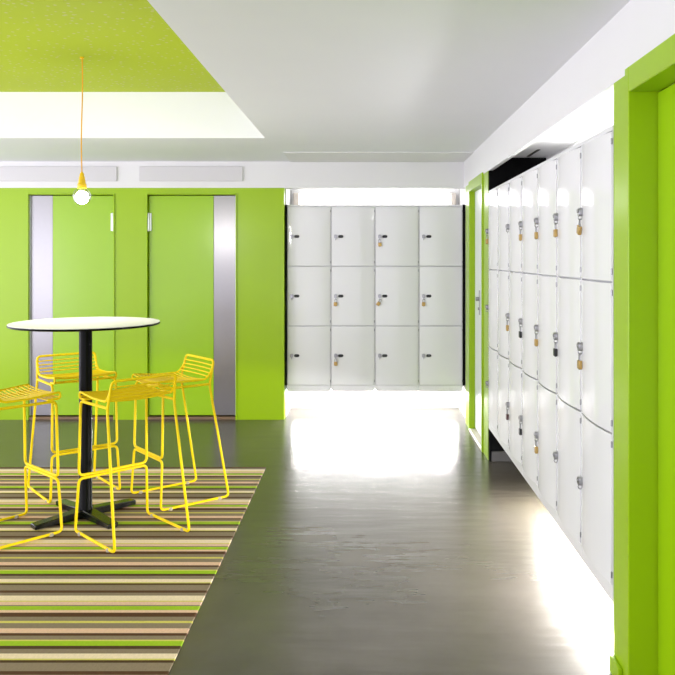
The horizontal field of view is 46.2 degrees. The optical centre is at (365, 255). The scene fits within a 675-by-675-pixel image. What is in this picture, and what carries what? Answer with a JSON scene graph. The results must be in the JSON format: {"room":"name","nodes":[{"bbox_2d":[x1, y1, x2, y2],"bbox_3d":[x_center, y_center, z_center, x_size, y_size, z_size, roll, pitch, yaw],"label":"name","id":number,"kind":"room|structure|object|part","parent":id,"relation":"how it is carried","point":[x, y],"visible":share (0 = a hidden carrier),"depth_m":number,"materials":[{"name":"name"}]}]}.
{"room":"locker room","nodes":[
{"label":"locker room","id":0,"kind":"room"},
{"bbox_2d":[0,0,224,91],"bbox_3d":[-2.668,-1.226,3.330,3.864,0.060,4.860,0,0,0],"label":"ceiling","id":1,"kind":"structure","parent":0,"point":[124,45],"depth_m":4.62,"materials":[{"name":"green paint"}]},
{"bbox_2d":[73,57,90,204],"bbox_3d":[-1.708,-0.750,4.750,0.106,0.891,0.106,0,0,0],"label":"pendant lamp","id":2,"kind":"object","parent":1,"relation":"hanging from","point":[81,197],"visible":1,"depth_m":4.74,"materials":[{"name":"yellow plastic"}]},
{"bbox_2d":[77,172,86,188],"bbox_3d":[-1.708,-0.456,4.750,0.056,0.098,0.056,0,0,0],"label":"socket","id":3,"kind":"object","parent":2,"relation":"attached to","point":[81,184],"depth_m":4.73,"materials":[{"name":"yellow plastic"}]},
{"bbox_3d":[-1.708,-0.842,4.750,0.013,0.709,0.010,0,0,-23],"label":"cord","id":4,"kind":"part","parent":2,"relation":"part of","materials":[{"name":"yellow plastic"}]},
{"bbox_2d":[0,188,284,419],"bbox_3d":[-2.673,0.435,7.250,3.854,2.110,0.120,0,0,0],"label":"wall","id":5,"kind":"structure","parent":0,"point":[260,211],"depth_m":7.19,"materials":[{"name":"green paint"}]},
{"bbox_2d":[27,193,114,419],"bbox_3d":[-2.682,0.460,7.234,0.797,2.060,0.112,0,0,0],"label":"door","id":6,"kind":"structure","parent":5,"relation":"in","point":[71,245],"depth_m":7.22,"materials":[{"name":"green paint"}]},
{"bbox_3d":[-3.066,0.452,7.213,0.008,2.007,0.014,0,0,0],"label":"edge trim","id":7,"kind":"part","parent":6,"relation":"part of","materials":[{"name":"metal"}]},
{"bbox_3d":[-2.963,0.452,7.238,0.202,2.007,0.036,0,0,0],"label":"steel panel","id":8,"kind":"part","parent":6,"relation":"part of","materials":[{"name":"silver metal"}]},
{"bbox_2d":[146,193,236,419],"bbox_3d":[-1.588,0.460,7.234,0.828,2.060,0.112,0,0,0],"label":"door","id":9,"kind":"structure","parent":5,"relation":"in","point":[191,238],"depth_m":7.22,"materials":[{"name":"green paint"}]},
{"bbox_3d":[-1.291,0.452,7.238,0.202,2.007,0.036,0,0,0],"label":"steel panel","id":10,"kind":"part","parent":9,"relation":"part of","materials":[{"name":"silver metal"}]},
{"bbox_3d":[-1.188,0.452,7.213,0.008,2.007,0.014,0,0,0],"label":"edge trim","id":11,"kind":"part","parent":9,"relation":"part of","materials":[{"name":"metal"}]},
{"bbox_2d":[0,162,463,188],"bbox_3d":[-1.855,-0.740,7.565,5.490,0.240,0.750,0,0,0],"label":"wall","id":12,"kind":"structure","parent":0,"point":[287,175],"depth_m":7.19,"materials":[{"name":"white paint"}]},
{"bbox_2d":[0,167,116,180],"bbox_3d":[-2.808,-0.746,7.182,1.085,0.132,0.022,0,0,0],"label":"panel","id":13,"kind":"object","parent":12,"relation":"attached to","point":[6,173],"visible":1,"depth_m":7.17,"materials":[{"name":"grey paint"}]},
{"bbox_2d":[139,167,242,180],"bbox_3d":[-1.590,-0.746,7.182,0.940,0.132,0.022,0,0,0],"label":"panel","id":14,"kind":"object","parent":12,"relation":"attached to","point":[145,173],"visible":1,"depth_m":7.17,"materials":[{"name":"grey paint"}]},
{"bbox_2d":[0,408,613,674],"bbox_3d":[-1.550,1.550,3.375,6.100,0.120,9.150,0,0,0],"label":"floor","id":15,"kind":"structure","parent":0,"point":[368,541],"depth_m":3.89,"materials":[{"name":"grey concrete"}]},
{"bbox_2d":[0,467,265,674],"bbox_3d":[-2.602,1.486,3.375,3.797,0.007,4.350,0,0,0],"label":"rug","id":16,"kind":"object","parent":15,"relation":"on","point":[69,605],"visible":1,"depth_m":3.76,"materials":[{"name":"multicoloured carpet"}]},
{"bbox_2d":[0,384,62,548],"bbox_3d":[-1.931,1.056,4.208,0.452,0.853,0.456,0,0,43],"label":"bar stool","id":17,"kind":"object","parent":16,"relation":"on","point":[34,394],"visible":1,"depth_m":4.23,"materials":[{"name":"yellow metal"}]},
{"bbox_3d":[-1.893,0.978,4.250,0.414,0.417,0.312,0,0,43],"label":"footrest frame","id":18,"kind":"part","parent":17,"relation":"part of","materials":[{"name":"yellow metal"}]},
{"bbox_3d":[-1.888,0.749,4.256,0.388,0.047,0.328,0,0,43],"label":"seat","id":19,"kind":"part","parent":17,"relation":"part of","materials":[{"name":"yellow metal"}]},
{"bbox_3d":[-1.932,1.054,4.208,0.440,0.851,0.454,0,0,43],"label":"frame","id":20,"kind":"part","parent":17,"relation":"part of","materials":[{"name":"yellow metal"}]},
{"bbox_2d":[27,351,120,503],"bbox_3d":[-1.853,1.056,5.011,0.452,0.853,0.456,0,0,-39],"label":"bar stool","id":21,"kind":"object","parent":16,"relation":"on","point":[97,372],"visible":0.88,"depth_m":4.97,"materials":[{"name":"yellow metal"}]},
{"bbox_3d":[-1.928,0.688,5.103,0.387,0.094,0.055,0,0,-39],"label":"backrest","id":22,"kind":"part","parent":21,"relation":"part of","materials":[{"name":"yellow metal"}]},
{"bbox_3d":[-1.812,0.749,4.961,0.388,0.047,0.328,0,0,-39],"label":"seat","id":23,"kind":"part","parent":21,"relation":"part of","materials":[{"name":"yellow metal"}]},
{"bbox_3d":[-1.817,0.978,4.967,0.414,0.417,0.312,0,0,-39],"label":"footrest frame","id":24,"kind":"part","parent":21,"relation":"part of","materials":[{"name":"yellow metal"}]},
{"bbox_2d":[6,317,159,529],"bbox_3d":[-1.597,0.930,4.500,0.822,1.106,0.822,0,0,0],"label":"bar table","id":25,"kind":"object","parent":16,"relation":"on","point":[84,326],"visible":0.96,"depth_m":4.46,"materials":[{"name":"white laminate"}]},
{"bbox_2d":[74,373,189,552],"bbox_3d":[-1.252,1.056,4.228,0.452,0.853,0.456,0,0,-45],"label":"bar stool","id":26,"kind":"object","parent":16,"relation":"on","point":[145,391],"visible":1,"depth_m":4.23,"materials":[{"name":"yellow metal"}]},
{"bbox_3d":[-1.298,0.749,4.274,0.388,0.047,0.328,0,0,-45],"label":"seat","id":27,"kind":"part","parent":26,"relation":"part of","materials":[{"name":"yellow metal"}]},
{"bbox_3d":[-1.292,0.978,4.268,0.414,0.417,0.312,0,0,-45],"label":"footrest frame","id":28,"kind":"part","parent":26,"relation":"part of","materials":[{"name":"yellow metal"}]},
{"bbox_3d":[-1.169,0.688,4.144,0.387,0.094,0.055,0,0,-45],"label":"backrest","id":29,"kind":"part","parent":26,"relation":"part of","materials":[{"name":"yellow metal"}]},
{"bbox_2d":[130,354,228,510],"bbox_3d":[-1.151,1.056,4.874,0.456,0.853,0.452,0,0,-39],"label":"bar stool","id":30,"kind":"object","parent":16,"relation":"on","point":[181,379],"visible":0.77,"depth_m":4.83,"materials":[{"name":"yellow metal"}]},
{"bbox_3d":[-1.201,0.749,4.833,0.328,0.047,0.388,0,0,-39],"label":"seat","id":31,"kind":"part","parent":30,"relation":"part of","materials":[{"name":"yellow metal"}]},
{"bbox_3d":[-1.195,0.978,4.839,0.312,0.417,0.414,0,0,-39],"label":"footrest frame","id":32,"kind":"part","parent":30,"relation":"part of","materials":[{"name":"yellow metal"}]},
{"bbox_3d":[-1.060,0.688,4.949,0.055,0.094,0.387,0,0,-39],"label":"backrest","id":33,"kind":"part","parent":30,"relation":"part of","materials":[{"name":"yellow metal"}]},
{"bbox_2d":[0,0,629,161],"bbox_3d":[-1.555,-1.078,3.375,6.090,0.436,9.150,0,0,0],"label":"ceiling","id":34,"kind":"structure","parent":0,"point":[294,75],"depth_m":3.98,"materials":[{"name":"paint"}]},
{"bbox_2d":[283,152,473,161],"bbox_3d":[0.102,-0.857,6.860,1.576,0.007,0.660,0,0,0],"label":"trim","id":35,"kind":"structure","parent":34,"relation":"attached to","point":[292,156],"depth_m":6.77,"materials":[{"name":"white paint"}]},
{"bbox_2d":[285,189,465,417],"bbox_3d":[0.110,0.320,7.450,1.820,2.340,0.780,0,0,0],"label":"wall","id":36,"kind":"structure","parent":0,"point":[290,396],"depth_m":7.76,"materials":[{"name":"white paint"}]},
{"bbox_2d":[285,205,286,384],"bbox_3d":[-0.737,0.359,7.281,0.015,1.662,0.038,0,0,0],"label":"trim","id":37,"kind":"structure","parent":36,"relation":"attached to","point":[285,205],"depth_m":7.26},
{"bbox_2d":[287,205,330,390],"bbox_3d":[-0.525,0.388,7.460,0.403,1.719,0.440,0,0,0],"label":"locker","id":38,"kind":"object","parent":36,"relation":"attached to","point":[308,226],"visible":1,"depth_m":7.26,"materials":[{"name":"metal"}]},
{"bbox_3d":[-0.525,-0.179,7.270,0.388,0.540,0.038,0,0,0],"label":"door","id":39,"kind":"part","parent":38,"relation":"part of","materials":[{"name":"metal"}]},
{"bbox_3d":[-0.525,0.368,7.270,0.388,0.540,0.038,0,0,0],"label":"door","id":40,"kind":"part","parent":38,"relation":"part of","materials":[{"name":"metal"}]},
{"bbox_3d":[-0.525,0.915,7.270,0.388,0.540,0.038,0,0,0],"label":"door","id":41,"kind":"part","parent":38,"relation":"part of","materials":[{"name":"metal"}]},
{"bbox_2d":[331,205,374,390],"bbox_3d":[-0.120,0.388,7.460,0.403,1.719,0.440,0,0,0],"label":"locker","id":42,"kind":"object","parent":36,"relation":"attached to","point":[352,226],"visible":1,"depth_m":7.26,"materials":[{"name":"metal"}]},
{"bbox_3d":[-0.121,-0.179,7.270,0.388,0.540,0.038,0,0,0],"label":"door","id":43,"kind":"part","parent":42,"relation":"part of","materials":[{"name":"metal"}]},
{"bbox_3d":[-0.121,0.368,7.270,0.388,0.540,0.038,0,0,0],"label":"door","id":44,"kind":"part","parent":42,"relation":"part of","materials":[{"name":"metal"}]},
{"bbox_3d":[-0.121,0.915,7.270,0.388,0.540,0.038,0,0,0],"label":"door","id":45,"kind":"part","parent":42,"relation":"part of","materials":[{"name":"metal"}]},
{"bbox_2d":[291,402,458,407],"bbox_3d":[0.087,1.460,7.753,1.655,0.060,0.014,0,0,0],"label":"baseboard","id":46,"kind":"structure","parent":36,"relation":"attached to","point":[293,404],"depth_m":7.75,"materials":[{"name":"white paint"}]},
{"bbox_2d":[294,193,455,204],"bbox_3d":[0.085,-0.555,7.720,1.580,0.120,0.080,0,0,0],"label":"wall light","id":47,"kind":"object","parent":36,"relation":"attached to","point":[299,198],"visible":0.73,"depth_m":7.68,"materials":[{"name":"white paint"}]},
{"bbox_2d":[375,205,418,390],"bbox_3d":[0.284,0.388,7.460,0.403,1.719,0.440,0,0,0],"label":"locker","id":48,"kind":"object","parent":36,"relation":"attached to","point":[396,226],"visible":0.99,"depth_m":7.26,"materials":[{"name":"metal"}]},
{"bbox_3d":[0.284,-0.179,7.270,0.388,0.540,0.038,0,0,0],"label":"door","id":49,"kind":"part","parent":48,"relation":"part of","materials":[{"name":"metal"}]},
{"bbox_3d":[0.284,0.368,7.270,0.388,0.540,0.038,0,0,0],"label":"door","id":50,"kind":"part","parent":48,"relation":"part of","materials":[{"name":"metal"}]},
{"bbox_3d":[0.284,0.915,7.270,0.388,0.540,0.038,0,0,0],"label":"door","id":51,"kind":"part","parent":48,"relation":"part of","materials":[{"name":"metal"}]},
{"bbox_2d":[419,205,462,390],"bbox_3d":[0.688,0.388,7.460,0.403,1.719,0.440,0,0,0],"label":"locker","id":52,"kind":"object","parent":36,"relation":"attached to","point":[440,226],"visible":1,"depth_m":7.26,"materials":[{"name":"metal"}]},
{"bbox_3d":[0.688,-0.179,7.270,0.388,0.540,0.038,0,0,0],"label":"door","id":53,"kind":"part","parent":52,"relation":"part of","materials":[{"name":"metal"}]},
{"bbox_3d":[0.688,0.368,7.270,0.388,0.540,0.038,0,0,0],"label":"door","id":54,"kind":"part","parent":52,"relation":"part of","materials":[{"name":"metal"}]},
{"bbox_3d":[0.688,0.915,7.270,0.388,0.540,0.038,0,0,0],"label":"door","id":55,"kind":"part","parent":52,"relation":"part of","materials":[{"name":"metal"}]},
{"bbox_2d":[463,205,464,384],"bbox_3d":[0.902,0.359,7.281,0.020,1.662,0.038,0,0,0],"label":"trim","id":56,"kind":"structure","parent":36,"relation":"attached to","point":[463,205],"depth_m":7.26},
{"bbox_2d":[489,158,545,460],"bbox_3d":[1.102,0.388,5.749,0.416,2.204,0.028,0,0,0],"label":"wall","id":57,"kind":"structure","parent":0,"point":[513,167],"depth_m":5.74,"materials":[{"name":"black paint"}]},
{"bbox_2d":[491,451,512,461],"bbox_3d":[1.110,1.452,5.728,0.400,0.075,0.014,0,0,0],"label":"baseboard","id":58,"kind":"structure","parent":57,"relation":"attached to","point":[496,456],"depth_m":5.72,"materials":[{"name":"grey"}]},
{"bbox_2d":[466,76,624,674],"bbox_3d":[1.140,0.340,2.930,0.500,2.300,8.260,0,0,0],"label":"wall","id":59,"kind":"structure","parent":0,"point":[619,86],"depth_m":2.82,"materials":[{"name":"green paint"}]},
{"bbox_2d":[469,172,482,451],"bbox_3d":[0.944,0.427,6.380,0.132,2.125,0.776,0,0,0],"label":"door","id":60,"kind":"structure","parent":59,"relation":"in","point":[476,184],"depth_m":6.63,"materials":[{"name":"green paint"}]},
{"bbox_3d":[0.911,0.380,6.440,0.034,0.200,0.044,0,0,0],"label":"handle","id":61,"kind":"part","parent":60,"relation":"part of","materials":[{"name":"silver metal"}]},
{"bbox_2d":[485,186,497,439],"bbox_3d":[1.078,0.388,5.521,0.440,1.719,0.410,0,0,0],"label":"locker","id":62,"kind":"object","parent":59,"relation":"attached to","point":[492,231],"visible":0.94,"depth_m":5.44,"materials":[{"name":"metal"}]},
{"bbox_3d":[0.888,-0.179,5.521,0.038,0.540,0.396,0,0,0],"label":"door","id":63,"kind":"part","parent":62,"relation":"part of","materials":[{"name":"metal"}]},
{"bbox_3d":[0.888,0.368,5.521,0.038,0.540,0.396,0,0,0],"label":"door","id":64,"kind":"part","parent":62,"relation":"part of","materials":[{"name":"metal"}]},
{"bbox_3d":[0.888,0.915,5.521,0.038,0.540,0.396,0,0,0],"label":"door","id":65,"kind":"part","parent":62,"relation":"part of","materials":[{"name":"metal"}]},
{"bbox_2d":[498,180,508,455],"bbox_3d":[1.083,0.388,5.109,0.429,1.719,0.410,0,0,0],"label":"locker","id":66,"kind":"object","parent":59,"relation":"attached to","point":[503,189],"visible":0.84,"depth_m":5.01,"materials":[{"name":"metal"}]},
{"bbox_3d":[0.888,-0.179,5.109,0.038,0.540,0.396,0,0,0],"label":"door","id":67,"kind":"part","parent":66,"relation":"part of","materials":[{"name":"metal"}]},
{"bbox_3d":[0.888,0.368,5.109,0.038,0.540,0.396,0,0,0],"label":"door","id":68,"kind":"part","parent":66,"relation":"part of","materials":[{"name":"metal"}]},
{"bbox_3d":[0.888,0.915,5.109,0.038,0.540,0.396,0,0,0],"label":"door","id":69,"kind":"part","parent":66,"relation":"part of","materials":[{"name":"metal"}]},
{"bbox_2d":[505,173,521,473],"bbox_3d":[1.078,0.388,4.697,0.440,1.719,0.410,0,0,0],"label":"locker","id":70,"kind":"object","parent":59,"relation":"attached to","point":[514,405],"visible":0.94,"depth_m":4.61,"materials":[{"name":"metal"}]},
{"bbox_3d":[0.888,-0.179,4.698,0.038,0.540,0.396,0,0,0],"label":"door","id":71,"kind":"part","parent":70,"relation":"part of","materials":[{"name":"metal"}]},
{"bbox_3d":[0.888,0.368,4.698,0.038,0.540,0.396,0,0,0],"label":"door","id":72,"kind":"part","parent":70,"relation":"part of","materials":[{"name":"metal"}]},
{"bbox_3d":[0.888,0.915,4.698,0.038,0.540,0.396,0,0,0],"label":"door","id":73,"kind":"part","parent":70,"relation":"part of","materials":[{"name":"metal"}]},
{"bbox_2d":[518,165,537,496],"bbox_3d":[1.078,0.388,4.286,0.440,1.719,0.410,0,0,0],"label":"locker","id":74,"kind":"object","parent":59,"relation":"attached to","point":[529,417],"visible":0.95,"depth_m":4.23,"materials":[{"name":"metal"}]},
{"bbox_3d":[0.888,-0.179,4.286,0.038,0.540,0.396,0,0,0],"label":"door","id":75,"kind":"part","parent":74,"relation":"part of","materials":[{"name":"metal"}]},
{"bbox_3d":[0.888,0.368,4.286,0.038,0.540,0.396,0,0,0],"label":"door","id":76,"kind":"part","parent":74,"relation":"part of","materials":[{"name":"metal"}]},
{"bbox_3d":[0.888,0.915,4.286,0.038,0.540,0.396,0,0,0],"label":"door","id":77,"kind":"part","parent":74,"relation":"part of","materials":[{"name":"metal"}]},
{"bbox_2d":[534,155,556,522],"bbox_3d":[1.078,0.388,3.874,0.440,1.719,0.410,0,0,0],"label":"locker","id":78,"kind":"object","parent":59,"relation":"attached to","point":[546,434],"visible":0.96,"depth_m":3.81,"materials":[{"name":"metal"}]},
{"bbox_2d":[534,440,537,453],"bbox_3d":[0.869,0.975,4.035,0.015,0.069,0.032,0,0,0],"label":"padlock","id":79,"kind":"object","parent":78,"relation":"hanging from","point":[535,446],"visible":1,"depth_m":4.02,"materials":[{"name":"gold metal"}]},
{"bbox_2d":[534,333,537,346],"bbox_3d":[0.869,0.428,4.036,0.015,0.069,0.031,0,0,0],"label":"padlock","id":80,"kind":"object","parent":78,"relation":"hanging from","point":[535,339],"visible":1,"depth_m":4.02,"materials":[{"name":"gold metal"}]},
{"bbox_2d":[534,226,537,238],"bbox_3d":[0.869,-0.119,4.036,0.015,0.069,0.031,0,0,0],"label":"padlock","id":81,"kind":"object","parent":78,"relation":"hanging from","point":[535,232],"visible":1,"depth_m":4.02,"materials":[{"name":"gold metal"}]},
{"bbox_3d":[0.888,-0.179,3.874,0.038,0.540,0.396,0,0,0],"label":"door","id":82,"kind":"part","parent":78,"relation":"part of","materials":[{"name":"metal"}]},
{"bbox_3d":[0.888,0.368,3.874,0.038,0.540,0.396,0,0,0],"label":"door","id":83,"kind":"part","parent":78,"relation":"part of","materials":[{"name":"metal"}]},
{"bbox_3d":[0.888,0.915,3.874,0.038,0.540,0.396,0,0,0],"label":"door","id":84,"kind":"part","parent":78,"relation":"part of","materials":[{"name":"metal"}]},
{"bbox_2d":[553,142,581,557],"bbox_3d":[1.078,0.388,3.462,0.440,1.719,0.410,0,0,0],"label":"locker","id":85,"kind":"object","parent":59,"relation":"attached to","point":[567,455],"visible":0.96,"depth_m":3.41,"materials":[{"name":"metal"}]},
{"bbox_2d":[553,223,557,236],"bbox_3d":[0.869,-0.119,3.624,0.015,0.069,0.031,0,0,0],"label":"padlock","id":86,"kind":"object","parent":85,"relation":"hanging from","point":[555,230],"visible":1,"depth_m":3.61,"materials":[{"name":"gold metal"}]},
{"bbox_2d":[553,342,557,356],"bbox_3d":[0.869,0.428,3.624,0.015,0.069,0.031,0,0,0],"label":"padlock","id":87,"kind":"object","parent":85,"relation":"hanging from","point":[555,350],"visible":1,"depth_m":3.61,"materials":[{"name":"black metal"}]},
{"bbox_3d":[0.888,-0.179,3.463,0.038,0.540,0.396,0,0,0],"label":"door","id":88,"kind":"part","parent":85,"relation":"part of","materials":[{"name":"metal"}]},
{"bbox_3d":[0.888,0.368,3.463,0.038,0.540,0.396,0,0,0],"label":"door","id":89,"kind":"part","parent":85,"relation":"part of","materials":[{"name":"metal"}]},
{"bbox_3d":[0.888,0.915,3.463,0.038,0.540,0.396,0,0,0],"label":"door","id":90,"kind":"part","parent":85,"relation":"part of","materials":[{"name":"metal"}]},
{"bbox_2d":[576,125,613,601],"bbox_3d":[1.078,0.388,3.051,0.440,1.719,0.410,0,0,0],"label":"locker","id":91,"kind":"object","parent":59,"relation":"attached to","point":[596,346],"visible":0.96,"depth_m":2.96,"materials":[{"name":"metal"}]},
{"bbox_2d":[576,219,581,234],"bbox_3d":[0.869,-0.119,3.217,0.015,0.067,0.044,0,0,0],"label":"padlock","id":92,"kind":"object","parent":91,"relation":"hanging from","point":[579,227],"visible":1,"depth_m":3.21,"materials":[{"name":"gold metal"}]},
{"bbox_2d":[577,353,581,369],"bbox_3d":[0.869,0.428,3.214,0.015,0.069,0.032,0,0,0],"label":"padlock","id":93,"kind":"object","parent":91,"relation":"hanging from","point":[579,362],"visible":1,"depth_m":3.20,"materials":[{"name":"gold metal"}]},
{"bbox_3d":[0.888,-0.179,3.051,0.038,0.540,0.396,0,0,0],"label":"door","id":94,"kind":"part","parent":91,"relation":"part of","materials":[{"name":"metal"}]},
{"bbox_3d":[0.888,0.368,3.051,0.038,0.540,0.396,0,0,0],"label":"door","id":95,"kind":"part","parent":91,"relation":"part of","materials":[{"name":"metal"}]},
{"bbox_3d":[0.888,0.915,3.051,0.038,0.540,0.396,0,0,0],"label":"door","id":96,"kind":"part","parent":91,"relation":"part of","materials":[{"name":"metal"}]},
{"bbox_2d":[610,654,622,674],"bbox_3d":[0.882,1.460,2.787,0.016,0.060,0.103,0,0,0],"label":"baseboard","id":97,"kind":"structure","parent":59,"relation":"attached to","point":[615,668],"depth_m":2.78,"materials":[{"name":"green paint"}]},
{"bbox_2d":[625,34,674,674],"bbox_3d":[0.947,0.427,2.178,0.137,2.125,1.011,0,0,0],"label":"door","id":98,"kind":"structure","parent":59,"relation":"in","point":[650,80],"depth_m":2.65,"materials":[{"name":"green paint"}]},
{"bbox_2d":[463,0,674,188],"bbox_3d":[0.955,-0.740,3.055,0.130,0.240,8.510,0,0,0],"label":"wall","id":99,"kind":"structure","parent":0,"point":[640,26],"depth_m":3.23,"materials":[{"name":"white paint"}]}
]}

